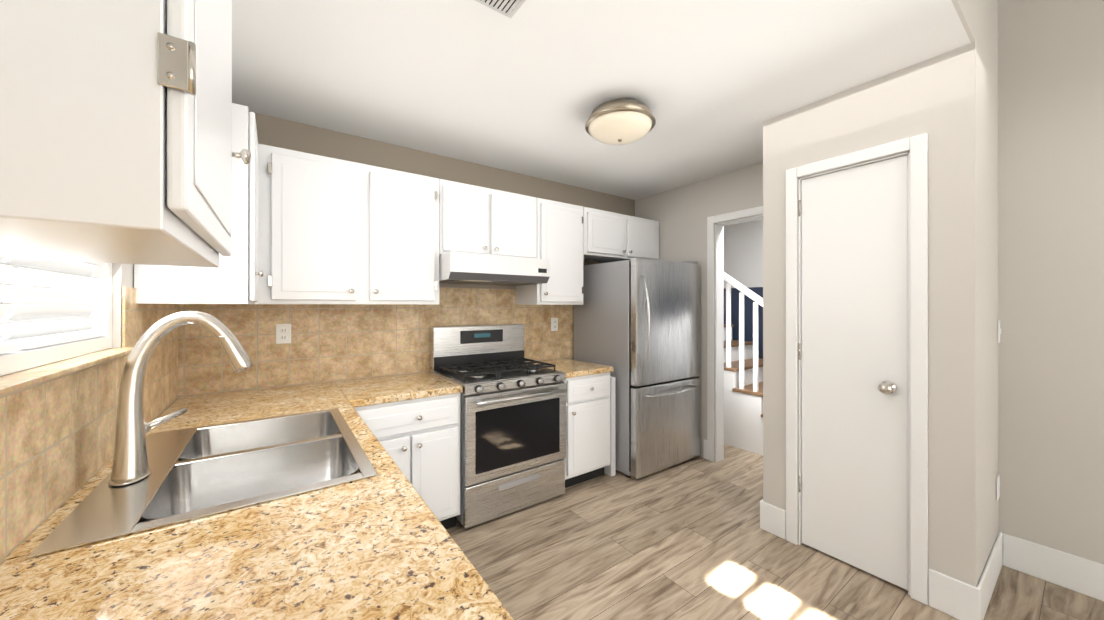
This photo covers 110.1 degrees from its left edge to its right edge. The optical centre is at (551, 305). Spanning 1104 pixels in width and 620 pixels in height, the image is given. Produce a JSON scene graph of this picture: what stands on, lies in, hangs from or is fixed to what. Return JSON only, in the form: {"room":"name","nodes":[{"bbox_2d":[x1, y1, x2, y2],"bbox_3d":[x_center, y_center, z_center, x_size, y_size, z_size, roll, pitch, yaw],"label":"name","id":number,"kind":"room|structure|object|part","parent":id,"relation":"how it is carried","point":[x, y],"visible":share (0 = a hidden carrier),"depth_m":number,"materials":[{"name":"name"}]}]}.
{"room":"kitchen","nodes":[
{"label":"kitchen","id":0,"kind":"room"},
{"bbox_2d":[0,263,175,523],"bbox_3d":[-0.502,-0.313,-0.156,0.150,3.300,5.235,0,0,-36],"label":"wall","id":1,"kind":"structure","parent":0,"point":[122,275],"depth_m":1.29,"materials":[{"name":"grey paint"}]},
{"bbox_2d":[0,262,111,375],"bbox_3d":[-1.204,-0.320,0.827,0.110,0.921,1.046,0,0,-36],"label":"window","id":2,"kind":"structure","parent":1,"relation":"in","point":[17,361],"depth_m":1.10,"materials":[{"name":"white paint"}]},
{"bbox_2d":[0,256,104,353],"bbox_3d":[-1.184,-0.321,0.841,0.056,0.839,0.960,0,0,-36],"label":"window blinds","id":3,"kind":"object","parent":2,"relation":"attached to","point":[53,299],"visible":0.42,"depth_m":0.97,"materials":[{"name":"white plastic"}]},
{"bbox_2d":[0,347,132,395],"bbox_3d":[-1.133,0.148,0.877,0.065,0.013,1.046,0,0,-36],"label":"window sill","id":4,"kind":"structure","parent":1,"relation":"attached to","point":[19,380],"depth_m":0.85,"materials":[{"name":"tile"}]},
{"bbox_2d":[0,287,177,563],"bbox_3d":[-0.841,0.199,0.456,0.007,0.573,3.824,0,0,-36],"label":"wall tile","id":5,"kind":"structure","parent":1,"relation":"attached to","point":[57,439],"depth_m":0.94,"materials":[{"name":"beige tile"}]},
{"bbox_2d":[0,0,251,267],"bbox_3d":[-0.750,-0.527,0.644,0.372,0.870,0.596,0,0,-36],"label":"upper cabinet","id":6,"kind":"object","parent":1,"relation":"attached to","point":[115,131],"visible":1,"depth_m":0.46,"materials":[{"name":"white paint"}]},
{"bbox_2d":[134,103,263,303],"bbox_3d":[-1.587,-0.413,1.821,0.378,0.817,0.753,0,0,-36],"label":"upper cabinet","id":7,"kind":"object","parent":1,"relation":"attached to","point":[233,278],"visible":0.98,"depth_m":1.57,"materials":[{"name":"white paint"}]},
{"bbox_2d":[177,111,634,466],"bbox_3d":[0.028,0.120,3.531,5.300,2.440,0.150,0,0,-36],"label":"wall","id":8,"kind":"structure","parent":0,"point":[286,134],"depth_m":2.78,"materials":[{"name":"beige paint"}]},
{"bbox_2d":[255,144,438,304],"bbox_3d":[-1.195,-0.412,2.336,0.950,0.817,0.370,0,0,-36],"label":"upper cabinet","id":9,"kind":"object","parent":8,"relation":"attached to","point":[333,231],"visible":1,"depth_m":2.16,"materials":[{"name":"white paint"}]},
{"bbox_2d":[178,287,573,396],"bbox_3d":[-0.542,0.179,3.025,3.466,0.618,0.007,0,0,-36],"label":"wall tile","id":10,"kind":"structure","parent":8,"relation":"attached to","point":[329,342],"depth_m":2.46,"materials":[{"name":"beige tile"}]},
{"bbox_2d":[276,324,290,343],"bbox_3d":[-1.580,0.169,2.272,0.074,0.116,0.008,0,0,-36],"label":"outlet","id":11,"kind":"object","parent":10,"relation":"attached to","point":[283,333],"visible":1,"depth_m":2.27,"materials":[{"name":"white plastic"}]},
{"bbox_2d":[551,318,557,330],"bbox_3d":[0.023,0.170,3.417,0.074,0.116,0.008,0,0,-36],"label":"outlet","id":12,"kind":"object","parent":10,"relation":"attached to","point":[554,324],"visible":1,"depth_m":3.41,"materials":[{"name":"white plastic"}]},
{"bbox_2d":[439,179,536,257],"bbox_3d":[-0.500,-0.576,2.833,0.752,0.488,0.370,0,0,-36],"label":"upper cabinet","id":13,"kind":"object","parent":8,"relation":"attached to","point":[477,219],"visible":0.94,"depth_m":2.67,"materials":[{"name":"white paint"}]},
{"bbox_2d":[439,251,549,285],"bbox_3d":[-0.459,-0.243,2.775,0.744,0.174,0.492,0,0,-36],"label":"range hood","id":14,"kind":"object","parent":13,"relation":"attached to","point":[455,267],"visible":0.92,"depth_m":2.55,"materials":[{"name":"white metal"}]},
{"bbox_2d":[516,198,582,304],"bbox_3d":[-0.004,-0.412,3.187,0.462,0.817,0.370,0,0,-36],"label":"upper cabinet","id":15,"kind":"object","parent":8,"relation":"attached to","point":[560,235],"visible":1,"depth_m":3.05,"materials":[{"name":"white paint"}]},
{"bbox_2d":[583,207,658,261],"bbox_3d":[0.580,-0.621,3.604,0.967,0.398,0.370,0,0,-36],"label":"upper cabinet","id":16,"kind":"object","parent":8,"relation":"attached to","point":[610,236],"visible":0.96,"depth_m":3.43,"materials":[{"name":"white paint"}]},
{"bbox_2d":[232,0,970,199],"bbox_3d":[0.751,-1.151,2.521,5.300,0.100,2.637,0,0,-36],"label":"ceiling","id":17,"kind":"structure","parent":0,"point":[528,87],"depth_m":1.80,"materials":[{"name":"white paint"}]},
{"bbox_2d":[475,0,525,17],"bbox_3d":[-0.136,-1.093,1.302,0.170,0.013,0.310,0,0,-36],"label":"ceiling vent","id":18,"kind":"object","parent":17,"relation":"in","point":[509,8],"visible":1,"depth_m":1.41,"materials":[{"name":"white metal"}]},
{"bbox_2d":[585,99,655,144],"bbox_3d":[0.382,-1.010,2.176,0.390,0.181,0.390,0,0,-36],"label":"ceiling light","id":19,"kind":"object","parent":17,"relation":"attached to","point":[620,121],"visible":1,"depth_m":2.06,"materials":[{"name":"white glass"}]},
{"bbox_2d":[724,219,762,287],"bbox_3d":[3.688,-0.310,2.837,0.150,3.300,5.235,0,0,-36],"label":"wall","id":20,"kind":"structure","parent":0,"point":[743,253],"depth_m":4.63,"materials":[{"name":"grey paint"}]},
{"bbox_2d":[724,287,762,358],"bbox_3d":[3.477,0.565,2.992,0.010,1.550,4.733,0,0,-36],"label":"wainscot","id":21,"kind":"structure","parent":20,"relation":"attached to","point":[748,318],"depth_m":4.59,"materials":[{"name":"blue paint"}]},
{"bbox_2d":[446,444,1103,619],"bbox_3d":[1.593,1.388,1.339,5.300,0.100,5.535,0,0,-36],"label":"floor","id":22,"kind":"structure","parent":0,"point":[690,539],"depth_m":1.98,"materials":[{"name":"brown wood"}]},
{"bbox_2d":[354,393,459,528],"bbox_3d":[-0.936,0.928,2.337,0.580,0.822,0.648,0,0,-36],"label":"base cabinet","id":23,"kind":"object","parent":22,"relation":"on","point":[419,439],"visible":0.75,"depth_m":2.15,"materials":[{"name":"white paint"}]},
{"bbox_2d":[430,324,566,528],"bbox_3d":[-0.369,0.746,2.705,0.750,1.184,0.703,0,0,-36],"label":"stove","id":24,"kind":"object","parent":22,"relation":"on","point":[512,430],"visible":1,"depth_m":2.50,"materials":[{"name":"silver metal"}]},
{"bbox_2d":[564,372,615,487],"bbox_3d":[0.137,0.929,3.104,0.518,0.822,0.648,0,0,-36],"label":"base cabinet","id":25,"kind":"object","parent":22,"relation":"on","point":[587,427],"depth_m":2.85,"materials":[{"name":"white paint"}]},
{"bbox_2d":[533,358,612,377],"bbox_3d":[0.106,0.497,3.100,0.470,0.038,0.622,0,0,-36],"label":"countertop","id":26,"kind":"structure","parent":25,"relation":"on","point":[570,368],"depth_m":2.96,"materials":[{"name":"stone"}]},
{"bbox_3d":[0.311,0.954,3.265,0.048,0.772,0.588,0,0,-36],"label":"cabinet filler","id":27,"kind":"part","parent":25,"relation":"part of","materials":[{"name":"white wood"}]},
{"bbox_2d":[574,258,699,478],"bbox_3d":[0.772,0.479,3.418,0.820,1.722,0.839,0,0,-36],"label":"fridge","id":28,"kind":"object","parent":22,"relation":"on","point":[637,324],"visible":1,"depth_m":3.09,"materials":[{"name":"silver metal"}]},
{"bbox_2d":[724,272,762,455],"bbox_3d":[2.100,0.292,3.877,0.925,2.098,1.693,0,0,-36],"label":"stairs","id":29,"kind":"structure","parent":22,"relation":"on","point":[743,396],"depth_m":3.62,"materials":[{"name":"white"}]},
{"bbox_3d":[-0.537,0.926,0.672,0.733,0.822,3.825,0,0,-36],"label":"base cabinet","id":30,"kind":"object","parent":22,"relation":"on","visible":0},
{"bbox_2d":[163,383,327,423],"bbox_3d":[-1.493,0.496,1.944,0.540,0.038,0.645,0,0,-36],"label":"countertop","id":31,"kind":"structure","parent":30,"relation":"on","point":[212,404],"depth_m":1.93,"materials":[{"name":"stone"}]},
{"bbox_2d":[0,380,513,619],"bbox_3d":[-0.546,0.495,0.666,0.716,0.038,3.825,0,0,-36],"label":"countertop","id":32,"kind":"structure","parent":30,"relation":"on","point":[382,545],"depth_m":0.71,"materials":[{"name":"stone"}]},
{"bbox_2d":[27,408,377,558],"bbox_3d":[-0.981,0.565,1.244,0.610,0.191,0.850,0,0,-36],"label":"sink","id":33,"kind":"object","parent":32,"relation":"in","point":[223,467],"visible":0.65,"depth_m":1.21,"materials":[{"name":"silver metal"}]},
{"bbox_2d":[108,311,252,485],"bbox_3d":[-1.059,0.243,1.122,0.301,0.454,0.146,0,0,-36],"label":"faucet","id":34,"kind":"object","parent":33,"relation":"on","point":[130,458],"visible":1,"depth_m":1.05,"materials":[{"name":"silver metal"}]},
{"bbox_2d":[344,372,462,405],"bbox_3d":[-0.936,0.496,2.341,0.588,0.038,0.645,0,0,-36],"label":"countertop","id":35,"kind":"structure","parent":30,"relation":"on","point":[393,388],"depth_m":2.23,"materials":[{"name":"stone"}]},
{"bbox_2d":[635,0,1103,563],"bbox_3d":[2.437,-0.311,1.944,0.120,3.300,5.235,0,0,-36],"label":"wall","id":36,"kind":"structure","parent":0,"point":[1051,258],"depth_m":1.88,"materials":[{"name":"grey paint"}]},
{"bbox_2d":[707,206,762,461],"bbox_3d":[1.626,0.289,3.063,0.134,2.102,0.784,0,0,-36],"label":"trim","id":37,"kind":"structure","parent":36,"relation":"attached to","point":[715,431],"depth_m":3.31,"materials":[{"name":"white paint"}]},
{"bbox_2d":[704,440,1103,619],"bbox_3d":[2.340,1.256,1.378,0.689,0.165,4.430,0,0,-36],"label":"baseboard","id":38,"kind":"structure","parent":36,"relation":"attached to","point":[955,598],"depth_m":1.80,"materials":[{"name":"white paint"}]},
{"bbox_2d":[763,0,998,586],"bbox_3d":[1.792,-0.311,2.159,0.675,3.300,0.864,0,0,-36],"label":"wall","id":39,"kind":"structure","parent":0,"point":[947,102],"depth_m":1.72,"materials":[{"name":"grey paint"}]},
{"bbox_2d":[798,155,907,589],"bbox_3d":[1.505,0.314,1.968,0.107,2.026,0.459,0,0,-36],"label":"pantry door","id":40,"kind":"structure","parent":39,"relation":"in","point":[854,265],"depth_m":1.95,"materials":[{"name":"white paint"}]},
{"bbox_2d":[786,133,927,604],"bbox_3d":[1.547,0.285,1.991,0.114,2.108,0.588,0,0,-36],"label":"door frame","id":41,"kind":"structure","parent":39,"relation":"attached to","point":[917,147],"depth_m":1.76,"materials":[{"name":"white paint"}]},
{"bbox_2d":[996,475,999,500],"bbox_3d":[2.265,0.926,1.959,0.074,0.115,0.008,0,0,-36],"label":"outlet","id":42,"kind":"object","parent":39,"relation":"attached to","point":[997,487],"visible":0.96,"depth_m":1.95,"materials":[{"name":"white plastic"}]},
{"bbox_2d":[997,320,1000,342],"bbox_3d":[2.295,0.135,1.978,0.055,0.117,0.011,0,0,-36],"label":"light switch","id":43,"kind":"object","parent":39,"relation":"attached to","point":[998,331],"visible":0.94,"depth_m":1.97,"materials":[{"name":"white plastic"}]},
{"bbox_2d":[951,0,978,48],"bbox_3d":[1.495,-1.532,1.479,5.300,0.860,0.100,0,0,-36],"label":"wall","id":44,"kind":"structure","parent":0,"point":[967,11],"depth_m":1.55,"materials":[{"name":"grey paint"}]}
]}

